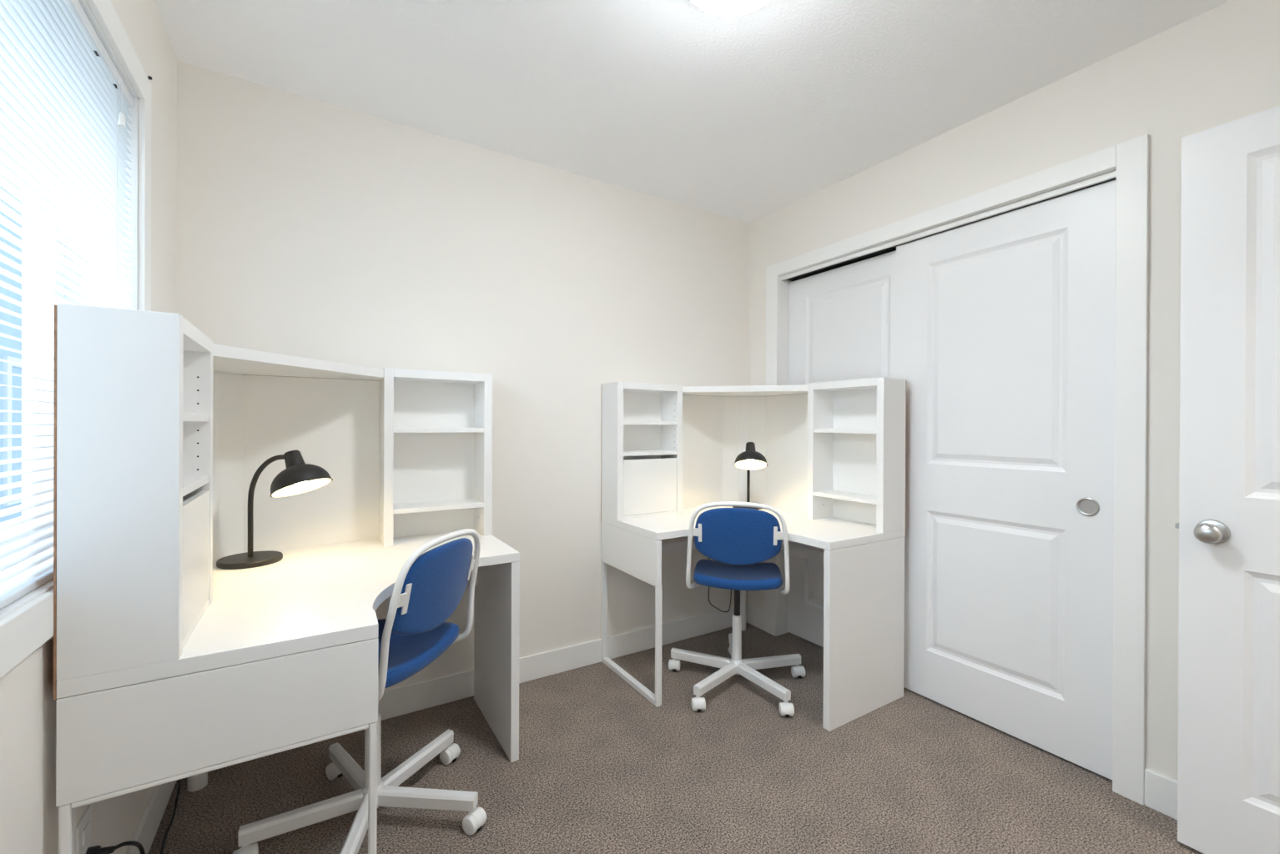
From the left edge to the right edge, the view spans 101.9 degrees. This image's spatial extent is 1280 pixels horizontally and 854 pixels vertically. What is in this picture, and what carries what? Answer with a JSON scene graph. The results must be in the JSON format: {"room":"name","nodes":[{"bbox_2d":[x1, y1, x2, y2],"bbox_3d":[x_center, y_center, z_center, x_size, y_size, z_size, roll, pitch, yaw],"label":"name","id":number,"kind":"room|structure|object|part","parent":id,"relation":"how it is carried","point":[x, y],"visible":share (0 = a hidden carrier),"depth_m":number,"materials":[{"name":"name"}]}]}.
{"room":"home office","nodes":[
{"label":"home office","id":0,"kind":"room"},
{"bbox_2d":[0,0,176,853],"bbox_3d":[-0.591,-0.024,-0.008,0.200,2.452,4.102,0,0,-32],"label":"wall","id":1,"kind":"structure","parent":0,"point":[28,810],"depth_m":1.14,"materials":[{"name":"white paint"}]},
{"bbox_2d":[0,0,151,679],"bbox_3d":[-0.993,-0.293,0.650,0.214,1.328,1.771,0,0,-32],"label":"window","id":2,"kind":"structure","parent":1,"relation":"in","point":[27,622],"depth_m":1.26,"materials":[{"name":"white paint"}]},
{"bbox_3d":[-1.052,-0.295,0.613,0.055,1.163,1.635,0,0,-32],"label":"frame","id":3,"kind":"part","parent":2,"relation":"part of","materials":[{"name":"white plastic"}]},
{"bbox_2d":[0,0,132,609],"bbox_3d":[-0.928,-0.294,0.692,0.040,1.159,1.625,0,0,-32],"label":"window blind","id":4,"kind":"object","parent":2,"relation":"attached to","point":[63,99],"visible":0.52,"depth_m":0.98,"materials":[{"name":"white plastic"}]},
{"bbox_3d":[-0.935,0.279,0.690,0.024,0.013,1.625,0,0,-32],"label":"rail","id":5,"kind":"part","parent":4,"relation":"part of","materials":[{"name":"white plastic"}]},
{"bbox_3d":[-1.283,-0.290,1.275,0.001,1.135,0.001,0,0,-32],"label":"ladder cord","id":6,"kind":"part","parent":4,"relation":"part of","materials":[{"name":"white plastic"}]},
{"bbox_3d":[-1.285,-0.818,1.288,0.003,0.079,0.001,0,0,-32],"label":"pull cord","id":7,"kind":"part","parent":4,"relation":"part of","materials":[{"name":"white plastic"}]},
{"bbox_2d":[75,805,91,853],"bbox_3d":[-1.145,0.863,1.071,0.009,0.124,0.076,0,0,-32],"label":"wall outlet","id":8,"kind":"object","parent":1,"relation":"attached to","point":[83,828],"visible":0.98,"depth_m":1.06,"materials":[{"name":"white plastic"}]},
{"bbox_2d":[82,821,90,846],"bbox_3d":[-1.143,0.839,1.073,0.004,0.032,0.034,0,0,-32],"label":"socket","id":9,"kind":"object","parent":8,"relation":"attached to","point":[86,826],"depth_m":1.07,"materials":[{"name":"white plastic"}]},
{"bbox_2d":[83,843,90,853],"bbox_3d":[-1.143,0.887,1.073,0.004,0.032,0.034,0,0,-32],"label":"socket","id":10,"kind":"object","parent":8,"relation":"attached to","point":[88,845],"depth_m":1.07,"materials":[{"name":"white plastic"}]},
{"bbox_2d":[85,841,145,853],"bbox_3d":[-1.148,1.036,1.186,0.065,0.330,0.245,0,0,-19],"label":"power cord","id":11,"kind":"object","parent":8,"relation":"attached to","point":[96,849],"visible":1,"depth_m":1.08,"materials":[{"name":"black plastic"}]},
{"bbox_2d":[125,781,176,853],"bbox_3d":[-0.861,1.141,0.619,0.013,0.118,2.762,0,0,-32],"label":"baseboard","id":12,"kind":"structure","parent":1,"relation":"attached to","point":[145,833],"depth_m":1.49,"materials":[{"name":"white paint"}]},
{"bbox_2d":[176,60,749,690],"bbox_3d":[-0.543,-0.029,2.510,3.017,2.452,0.118,0,0,-32],"label":"wall","id":13,"kind":"structure","parent":0,"point":[306,227],"depth_m":2.35,"materials":[{"name":"white paint"}]},
{"bbox_2d":[377,604,746,720],"bbox_3d":[-0.466,1.139,2.487,2.638,0.118,0.012,0,0,-32],"label":"baseboard","id":14,"kind":"structure","parent":13,"relation":"attached to","point":[403,700],"depth_m":2.52,"materials":[{"name":"white paint"}]},
{"bbox_2d":[148,623,1204,853],"bbox_3d":[0.807,1.256,0.941,3.650,0.100,4.220,0,0,-32],"label":"floor","id":15,"kind":"structure","parent":0,"point":[600,768],"depth_m":1.76,"materials":[{"name":"carpet"}]},
{"bbox_2d":[53,529,519,853],"bbox_3d":[-0.874,0.824,1.614,1.017,0.748,1.001,0,0,-32],"label":"desk","id":16,"kind":"object","parent":15,"relation":"on","point":[283,657],"visible":0.74,"depth_m":1.12,"materials":[{"name":"white wood"}]},
{"bbox_2d":[159,779,181,853],"bbox_3d":[-1.413,0.845,1.569,0.016,0.700,0.444,0,0,-34],"label":"lamp cord","id":17,"kind":"object","parent":16,"relation":"hanging from","point":[179,780],"visible":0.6,"depth_m":1.58,"materials":[{"name":"black plastic"}]},
{"bbox_3d":[-1.469,0.837,1.727,0.052,0.716,0.052,0,0,-32],"label":"corner leg","id":18,"kind":"part","parent":16,"relation":"part of","materials":[{"name":"white metal"}]},
{"bbox_3d":[-0.824,0.580,1.067,0.512,0.190,0.024,0,0,-32],"label":"panel","id":19,"kind":"part","parent":16,"relation":"part of","materials":[{"name":"white wood"}]},
{"bbox_3d":[-0.828,0.938,1.071,0.508,0.524,0.030,0,0,-32],"label":"leg frame","id":20,"kind":"part","parent":16,"relation":"part of","materials":[{"name":"white metal"}]},
{"bbox_2d":[53,302,492,681],"bbox_3d":[-0.871,0.115,1.612,1.017,0.671,1.001,0,0,-32],"label":"hutch","id":21,"kind":"object","parent":16,"relation":"on","point":[163,431],"visible":1,"depth_m":1.27,"materials":[{"name":"white wood"}]},
{"bbox_2d":[182,475,208,496],"bbox_3d":[-1.063,0.132,1.132,0.149,0.018,0.325,0,0,-32],"label":"shelf","id":22,"kind":"object","parent":21,"relation":"attached to","point":[190,483],"depth_m":1.21,"materials":[{"name":"white wood"}]},
{"bbox_2d":[182,412,208,422],"bbox_3d":[-1.063,-0.022,1.131,0.149,0.018,0.325,0,0,-32],"label":"shelf","id":23,"kind":"object","parent":21,"relation":"attached to","point":[187,416],"depth_m":1.19,"materials":[{"name":"white"}]},
{"bbox_3d":[-1.006,0.296,1.168,0.016,0.272,0.321,0,0,-32],"label":"flap door","id":24,"kind":"part","parent":21,"relation":"part of","materials":[{"name":"white wood"}]},
{"bbox_3d":[-1.162,0.114,1.281,0.165,0.671,0.033,0,0,-32],"label":"divider panel","id":25,"kind":"part","parent":21,"relation":"part of","materials":[{"name":"white"}]},
{"bbox_3d":[-1.233,0.131,1.962,0.446,0.633,0.007,0,0,-32],"label":"corner panel","id":26,"kind":"part","parent":21,"relation":"part of","materials":[{"name":"white metal"}]},
{"bbox_3d":[-0.990,0.113,2.027,0.033,0.671,0.165,0,0,-32],"label":"divider panel","id":27,"kind":"part","parent":21,"relation":"part of","materials":[{"name":"white"}]},
{"bbox_3d":[-0.871,0.130,2.189,0.340,0.638,0.007,0,0,-32],"label":"panel","id":28,"kind":"part","parent":21,"relation":"part of","materials":[{"name":"white metal"}]},
{"bbox_2d":[393,498,483,514],"bbox_3d":[-0.830,0.322,2.123,0.340,0.018,0.149,0,0,-32],"label":"shelf","id":29,"kind":"object","parent":21,"relation":"attached to","point":[404,506],"depth_m":2.11,"materials":[{"name":"white wood"}]},
{"bbox_2d":[393,428,483,433],"bbox_3d":[-0.829,0.013,2.122,0.340,0.018,0.149,0,0,-32],"label":"shelf","id":30,"kind":"object","parent":21,"relation":"attached to","point":[395,430],"depth_m":2.06,"materials":[{"name":"white"}]},
{"bbox_2d":[473,373,492,535],"bbox_3d":[-0.673,0.114,2.224,0.033,0.671,0.165,0,0,-32],"label":"panel","id":31,"kind":"object","parent":21,"relation":"attached to","point":[482,389],"depth_m":2.16,"materials":[{"name":"white"}]},
{"bbox_2d":[216,450,332,569],"bbox_3d":[-1.184,0.261,1.686,0.396,0.376,0.177,0,0,18],"label":"desk lamp","id":32,"kind":"object","parent":16,"relation":"on","point":[299,477],"visible":1,"depth_m":1.67,"materials":[{"name":"black metal"}]},
{"bbox_3d":[-1.209,0.261,1.694,0.185,0.346,0.016,0,0,18],"label":"lamp stem","id":33,"kind":"part","parent":32,"relation":"part of","materials":[{"name":"black metal"}]},
{"bbox_2d":[283,450,305,468],"bbox_3d":[-1.103,0.107,1.659,0.065,0.067,0.055,0,0,18],"label":"socket","id":34,"kind":"object","parent":32,"relation":"attached to","point":[293,459],"depth_m":1.64,"materials":[{"name":"black metal"}]},
{"bbox_3d":[-1.084,0.157,1.653,0.048,0.062,0.045,0,0,18],"label":"bulb","id":35,"kind":"part","parent":32,"relation":"part of","materials":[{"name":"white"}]},
{"bbox_3d":[-1.073,0.172,1.649,0.163,0.109,0.173,0,0,18],"label":"lamp shade","id":36,"kind":"part","parent":32,"relation":"part of","materials":[{"name":"black metal"}]},
{"bbox_3d":[-1.063,0.644,1.987,0.883,0.055,0.018,0,0,-32],"label":"rail","id":37,"kind":"part","parent":16,"relation":"part of","materials":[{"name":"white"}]},
{"bbox_3d":[-0.582,0.841,2.078,0.030,0.714,0.509,0,0,-32],"label":"panel","id":38,"kind":"part","parent":16,"relation":"part of","materials":[{"name":"white wood"}]},
{"bbox_2d":[232,529,486,853],"bbox_3d":[-0.782,0.755,1.582,0.642,0.886,0.654,0,0,13],"label":"swivel chair","id":39,"kind":"object","parent":15,"relation":"on","point":[430,587],"visible":0.78,"depth_m":1.53,"materials":[{"name":"blue fabric"}]},
{"bbox_3d":[-0.963,1.118,1.493,0.303,0.047,0.038,0,0,-31],"label":"arm","id":40,"kind":"part","parent":39,"relation":"part of","materials":[{"name":"white metal"}]},
{"bbox_3d":[-0.944,1.118,1.696,0.303,0.047,0.038,0,0,41],"label":"arm","id":41,"kind":"part","parent":39,"relation":"part of","materials":[{"name":"white metal"}]},
{"bbox_3d":[-0.775,1.119,1.413,0.038,0.047,0.303,0,0,-13],"label":"arm","id":42,"kind":"part","parent":39,"relation":"part of","materials":[{"name":"white metal"}]},
{"bbox_3d":[-0.745,1.119,1.741,0.038,0.047,0.303,0,0,23],"label":"arm","id":43,"kind":"part","parent":39,"relation":"part of","materials":[{"name":"white metal"}]},
{"bbox_3d":[-0.816,0.691,1.582,0.402,0.081,0.397,0,0,13],"label":"seat","id":44,"kind":"part","parent":39,"relation":"part of","materials":[{"name":"blue fabric"}]},
{"bbox_3d":[-0.641,1.120,1.566,0.303,0.047,0.038,0,0,5],"label":"arm","id":45,"kind":"part","parent":39,"relation":"part of","materials":[{"name":"white metal"}]},
{"bbox_3d":[-0.694,0.524,1.554,0.285,0.422,0.442,0,0,13],"label":"frame","id":46,"kind":"part","parent":39,"relation":"part of","materials":[{"name":"white metal"}]},
{"bbox_3d":[-0.590,0.464,1.531,0.083,0.252,0.372,0,0,13],"label":"backrest","id":47,"kind":"part","parent":39,"relation":"part of","materials":[{"name":"blue fabric"}]},
{"bbox_2d":[668,501,805,717],"bbox_3d":[0.455,0.758,2.461,0.654,0.886,0.646,0,0,11],"label":"swivel chair","id":48,"kind":"object","parent":15,"relation":"on","point":[738,540],"visible":1,"depth_m":2.24,"materials":[{"name":"blue fabric"}]},
{"bbox_3d":[0.297,1.122,2.516,0.303,0.047,0.038,0,0,24],"label":"arm","id":49,"kind":"part","parent":48,"relation":"part of","materials":[{"name":"white metal"}]},
{"bbox_3d":[0.340,1.122,2.317,0.038,0.047,0.303,0,0,42],"label":"arm","id":50,"kind":"part","parent":48,"relation":"part of","materials":[{"name":"white metal"}]},
{"bbox_3d":[0.473,1.122,2.618,0.038,0.047,0.303,0,0,6],"label":"arm","id":51,"kind":"part","parent":48,"relation":"part of","materials":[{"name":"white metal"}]},
{"bbox_3d":[0.458,0.695,2.449,0.397,0.081,0.402,0,0,11],"label":"seat","id":52,"kind":"part","parent":48,"relation":"part of","materials":[{"name":"blue fabric"}]},
{"bbox_3d":[0.416,0.467,2.222,0.372,0.252,0.083,0,0,11],"label":"backrest","id":53,"kind":"part","parent":48,"relation":"part of","materials":[{"name":"blue fabric"}]},
{"bbox_3d":[0.436,0.527,2.327,0.442,0.422,0.285,0,0,11],"label":"frame","id":54,"kind":"part","parent":48,"relation":"part of","materials":[{"name":"white metal"}]},
{"bbox_3d":[0.542,1.123,2.296,0.038,0.047,0.303,0,0,-30],"label":"arm","id":55,"kind":"part","parent":48,"relation":"part of","materials":[{"name":"white metal"}]},
{"bbox_3d":[0.625,1.123,2.482,0.303,0.047,0.038,0,0,-12],"label":"arm","id":56,"kind":"part","parent":48,"relation":"part of","materials":[{"name":"white metal"}]},
{"bbox_2d":[600,505,905,731],"bbox_3d":[0.493,0.828,2.491,1.001,0.748,1.017,0,0,-32],"label":"desk","id":57,"kind":"object","parent":15,"relation":"on","point":[864,567],"visible":0.76,"depth_m":2.23,"materials":[{"name":"white wood"}]},
{"bbox_3d":[-0.052,0.581,2.443,0.024,0.190,0.512,0,0,-32],"label":"panel","id":58,"kind":"part","parent":57,"relation":"part of","materials":[{"name":"white wood"}]},
{"bbox_3d":[-0.051,0.938,2.445,0.030,0.524,0.508,0,0,-32],"label":"leg frame","id":59,"kind":"part","parent":57,"relation":"part of","materials":[{"name":"white wood"}]},
{"bbox_3d":[0.237,0.648,2.833,0.868,0.055,0.018,0,0,-32],"label":"rail","id":60,"kind":"part","parent":57,"relation":"part of","materials":[{"name":"white wood"}]},
{"bbox_2d":[708,558,731,612],"bbox_3d":[0.473,0.841,3.058,0.182,0.520,0.005,0,0,-32],"label":"lamp cord","id":61,"kind":"object","parent":57,"relation":"hanging from","point":[708,558],"visible":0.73,"depth_m":3.06,"materials":[{"name":"black plastic"}]},
{"bbox_3d":[0.606,0.843,3.087,0.052,0.716,0.052,0,0,-32],"label":"corner leg","id":62,"kind":"part","parent":57,"relation":"part of","materials":[{"name":"white metal"}]},
{"bbox_2d":[732,442,767,509],"bbox_3d":[0.595,0.266,2.823,0.177,0.376,0.396,0,0,9],"label":"desk lamp","id":63,"kind":"object","parent":57,"relation":"on","point":[749,460],"visible":0.92,"depth_m":2.74,"materials":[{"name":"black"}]},
{"bbox_3d":[0.599,0.266,2.848,0.016,0.346,0.185,0,0,9],"label":"lamp stem","id":64,"kind":"part","parent":63,"relation":"part of","materials":[{"name":"black metal"}]},
{"bbox_2d":[745,442,755,451],"bbox_3d":[0.582,0.112,2.738,0.055,0.067,0.065,0,0,9],"label":"socket","id":65,"kind":"object","parent":63,"relation":"attached to","point":[749,445],"depth_m":2.72,"materials":[{"name":"black metal"}]},
{"bbox_3d":[0.577,0.176,2.707,0.173,0.109,0.163,0,0,9],"label":"lamp shade","id":66,"kind":"part","parent":63,"relation":"part of","materials":[{"name":"black metal"}]},
{"bbox_3d":[0.579,0.161,2.719,0.045,0.062,0.048,0,0,9],"label":"bulb","id":67,"kind":"part","parent":63,"relation":"part of","materials":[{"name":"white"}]},
{"bbox_2d":[600,377,906,533],"bbox_3d":[0.496,0.118,2.490,1.001,0.671,1.017,0,0,-32],"label":"hutch","id":68,"kind":"object","parent":57,"relation":"on","point":[834,449],"visible":0.99,"depth_m":2.63,"materials":[{"name":"white"}]},
{"bbox_3d":[-0.026,0.132,2.750,0.325,0.638,0.007,0,0,-32],"label":"panel","id":69,"kind":"part","parent":68,"relation":"part of","materials":[{"name":"white metal"}]},
{"bbox_2d":[623,449,676,456],"bbox_3d":[0.015,0.134,2.683,0.325,0.018,0.149,0,0,-32],"label":"shelf","id":70,"kind":"object","parent":68,"relation":"attached to","point":[626,452],"depth_m":2.66,"materials":[{"name":"white"}]},
{"bbox_2d":[623,421,676,425],"bbox_3d":[0.016,-0.021,2.683,0.325,0.018,0.149,0,0,-32],"label":"shelf","id":71,"kind":"object","parent":68,"relation":"attached to","point":[625,423],"depth_m":2.64,"materials":[{"name":"white"}]},
{"bbox_3d":[0.051,0.298,2.625,0.321,0.272,0.016,0,0,-32],"label":"flap door","id":72,"kind":"part","parent":68,"relation":"part of","materials":[{"name":"white wood"}]},
{"bbox_3d":[0.165,0.117,2.781,0.033,0.671,0.165,0,0,-32],"label":"divider panel","id":73,"kind":"part","parent":68,"relation":"part of","materials":[{"name":"white"}]},
{"bbox_3d":[0.318,0.136,2.965,0.422,0.633,0.007,0,0,-32],"label":"corner panel","id":74,"kind":"part","parent":68,"relation":"part of","materials":[{"name":"white metal"}]},
{"bbox_3d":[0.846,0.138,2.852,0.007,0.633,0.446,0,0,-32],"label":"corner panel","id":75,"kind":"part","parent":68,"relation":"part of","materials":[{"name":"white metal"}]},
{"bbox_3d":[0.910,0.120,2.609,0.165,0.671,0.033,0,0,-32],"label":"divider panel","id":76,"kind":"part","parent":68,"relation":"part of","materials":[{"name":"white"}]},
{"bbox_2d":[813,490,876,504],"bbox_3d":[1.005,0.329,2.449,0.149,0.018,0.340,0,0,-32],"label":"shelf","id":77,"kind":"object","parent":68,"relation":"attached to","point":[864,496],"depth_m":2.46,"materials":[{"name":"white wood"}]},
{"bbox_2d":[813,429,876,433],"bbox_3d":[1.006,0.020,2.449,0.149,0.018,0.340,0,0,-32],"label":"shelf","id":78,"kind":"object","parent":68,"relation":"attached to","point":[815,431],"depth_m":2.40,"materials":[{"name":"white"}]},
{"bbox_3d":[1.072,0.138,2.490,0.007,0.638,0.340,0,0,-32],"label":"panel","id":79,"kind":"part","parent":68,"relation":"part of","materials":[{"name":"white metal"}]},
{"bbox_2d":[876,377,906,533],"bbox_3d":[1.108,0.121,2.293,0.165,0.671,0.033,0,0,-32],"label":"panel","id":80,"kind":"object","parent":68,"relation":"attached to","point":[891,392],"depth_m":2.26,"materials":[{"name":"white"}]},
{"bbox_3d":[0.868,0.651,2.682,0.018,0.055,0.883,0,0,-32],"label":"rail","id":81,"kind":"part","parent":57,"relation":"part of","materials":[{"name":"white wood"}]},
{"bbox_3d":[0.957,0.847,2.200,0.509,0.714,0.030,0,0,-32],"label":"panel","id":82,"kind":"part","parent":57,"relation":"part of","materials":[{"name":"white wood"}]},
{"bbox_2d":[154,0,1230,223],"bbox_3d":[0.818,-1.296,0.936,3.650,0.100,4.220,0,0,-32],"label":"ceiling","id":83,"kind":"structure","parent":0,"point":[746,118],"depth_m":1.81,"materials":[{"name":"white paint"}]},
{"bbox_2d":[690,0,770,16],"bbox_3d":[0.248,-1.187,1.347,0.328,0.125,0.328,0,0,-32],"label":"ceiling light","id":84,"kind":"object","parent":83,"relation":"attached to","point":[718,7],"visible":1,"depth_m":1.41,"materials":[{"name":"white glass"}]},
{"bbox_2d":[747,0,1279,781],"bbox_3d":[1.803,-0.017,1.488,0.120,2.452,4.102,0,0,-32],"label":"wall","id":85,"kind":"structure","parent":0,"point":[1218,66],"depth_m":1.66,"materials":[{"name":"white paint"}]},
{"bbox_2d":[787,250,896,647],"bbox_3d":[1.083,0.177,2.706,0.034,2.034,0.775,0,0,-32],"label":"door","id":86,"kind":"structure","parent":85,"relation":"in","point":[842,320],"depth_m":2.77,"materials":[{"name":"white paint"}]},
{"bbox_2d":[781,170,1116,280],"bbox_3d":[1.210,-0.853,2.365,0.014,0.020,1.483,0,0,-32],"label":"trim","id":87,"kind":"structure","parent":85,"relation":"attached to","point":[1111,175],"depth_m":2.13,"materials":[{"name":"white paint"}]},
{"bbox_2d":[786,177,1116,281],"bbox_3d":[1.255,-0.857,2.393,0.085,0.010,1.483,0,0,-32],"label":"track","id":88,"kind":"object","parent":85,"relation":"attached to","point":[894,248],"visible":0.36,"depth_m":2.54,"materials":[{"name":"black metal"}]},
{"bbox_2d":[764,134,1148,806],"bbox_3d":[1.230,0.134,2.389,0.136,2.142,1.650,0,0,-32],"label":"trim","id":89,"kind":"structure","parent":85,"relation":"attached to","point":[1130,158],"depth_m":1.70,"materials":[{"name":"white paint"}]},
{"bbox_2d":[746,603,1177,820],"bbox_3d":[1.387,1.148,2.024,0.013,0.118,2.762,0,0,-32],"label":"baseboard","id":90,"kind":"structure","parent":85,"relation":"attached to","point":[1161,791],"depth_m":1.63,"materials":[{"name":"white paint"}]},
{"bbox_2d":[895,179,1116,780],"bbox_3d":[1.412,0.179,2.093,0.041,2.036,0.797,0,0,-32],"label":"door","id":91,"kind":"structure","parent":85,"relation":"in","point":[1005,329],"depth_m":2.00,"materials":[{"name":"white paint"}]},
{"bbox_3d":[1.565,0.279,1.817,0.007,0.065,0.065,0,0,-32],"label":"finger pull","id":92,"kind":"part","parent":91,"relation":"part of","materials":[{"name":"silver metal"}]},
{"bbox_2d":[1174,105,1279,853],"bbox_3d":[1.742,0.183,1.174,0.102,2.030,0.771,0,0,-32],"label":"door","id":93,"kind":"structure","parent":85,"relation":"in","point":[1228,759],"depth_m":1.42,"materials":[{"name":"white paint"}]},
{"bbox_3d":[1.564,0.291,1.427,0.068,0.067,0.067,0,0,-32],"label":"knob","id":94,"kind":"part","parent":93,"relation":"part of","materials":[{"name":"silver metal"}]},
{"label":"outside","id":95,"kind":"structure","parent":0,"visible":0},
{"bbox_3d":[-14.421,4.257,-6.217,29.750,0.200,60.000,0,0,-32],"label":"ground","id":96,"kind":"structure","parent":95,"visible":0},
{"bbox_2d":[0,175,22,523],"bbox_3d":[-9.680,-0.096,4.981,4.040,8.500,14.000,0,0,-32],"label":"neighbouring house","id":97,"kind":"structure","parent":96,"relation":"on","point":[7,380],"depth_m":7.17,"materials":[{"name":"blue"}]},
{"bbox_3d":[-8.971,0.051,7.619,0.040,2.040,1.320,0,0,-32],"label":"window trim","id":98,"kind":"part","parent":97,"relation":"part of","materials":[{"name":"white paint"}]}
]}

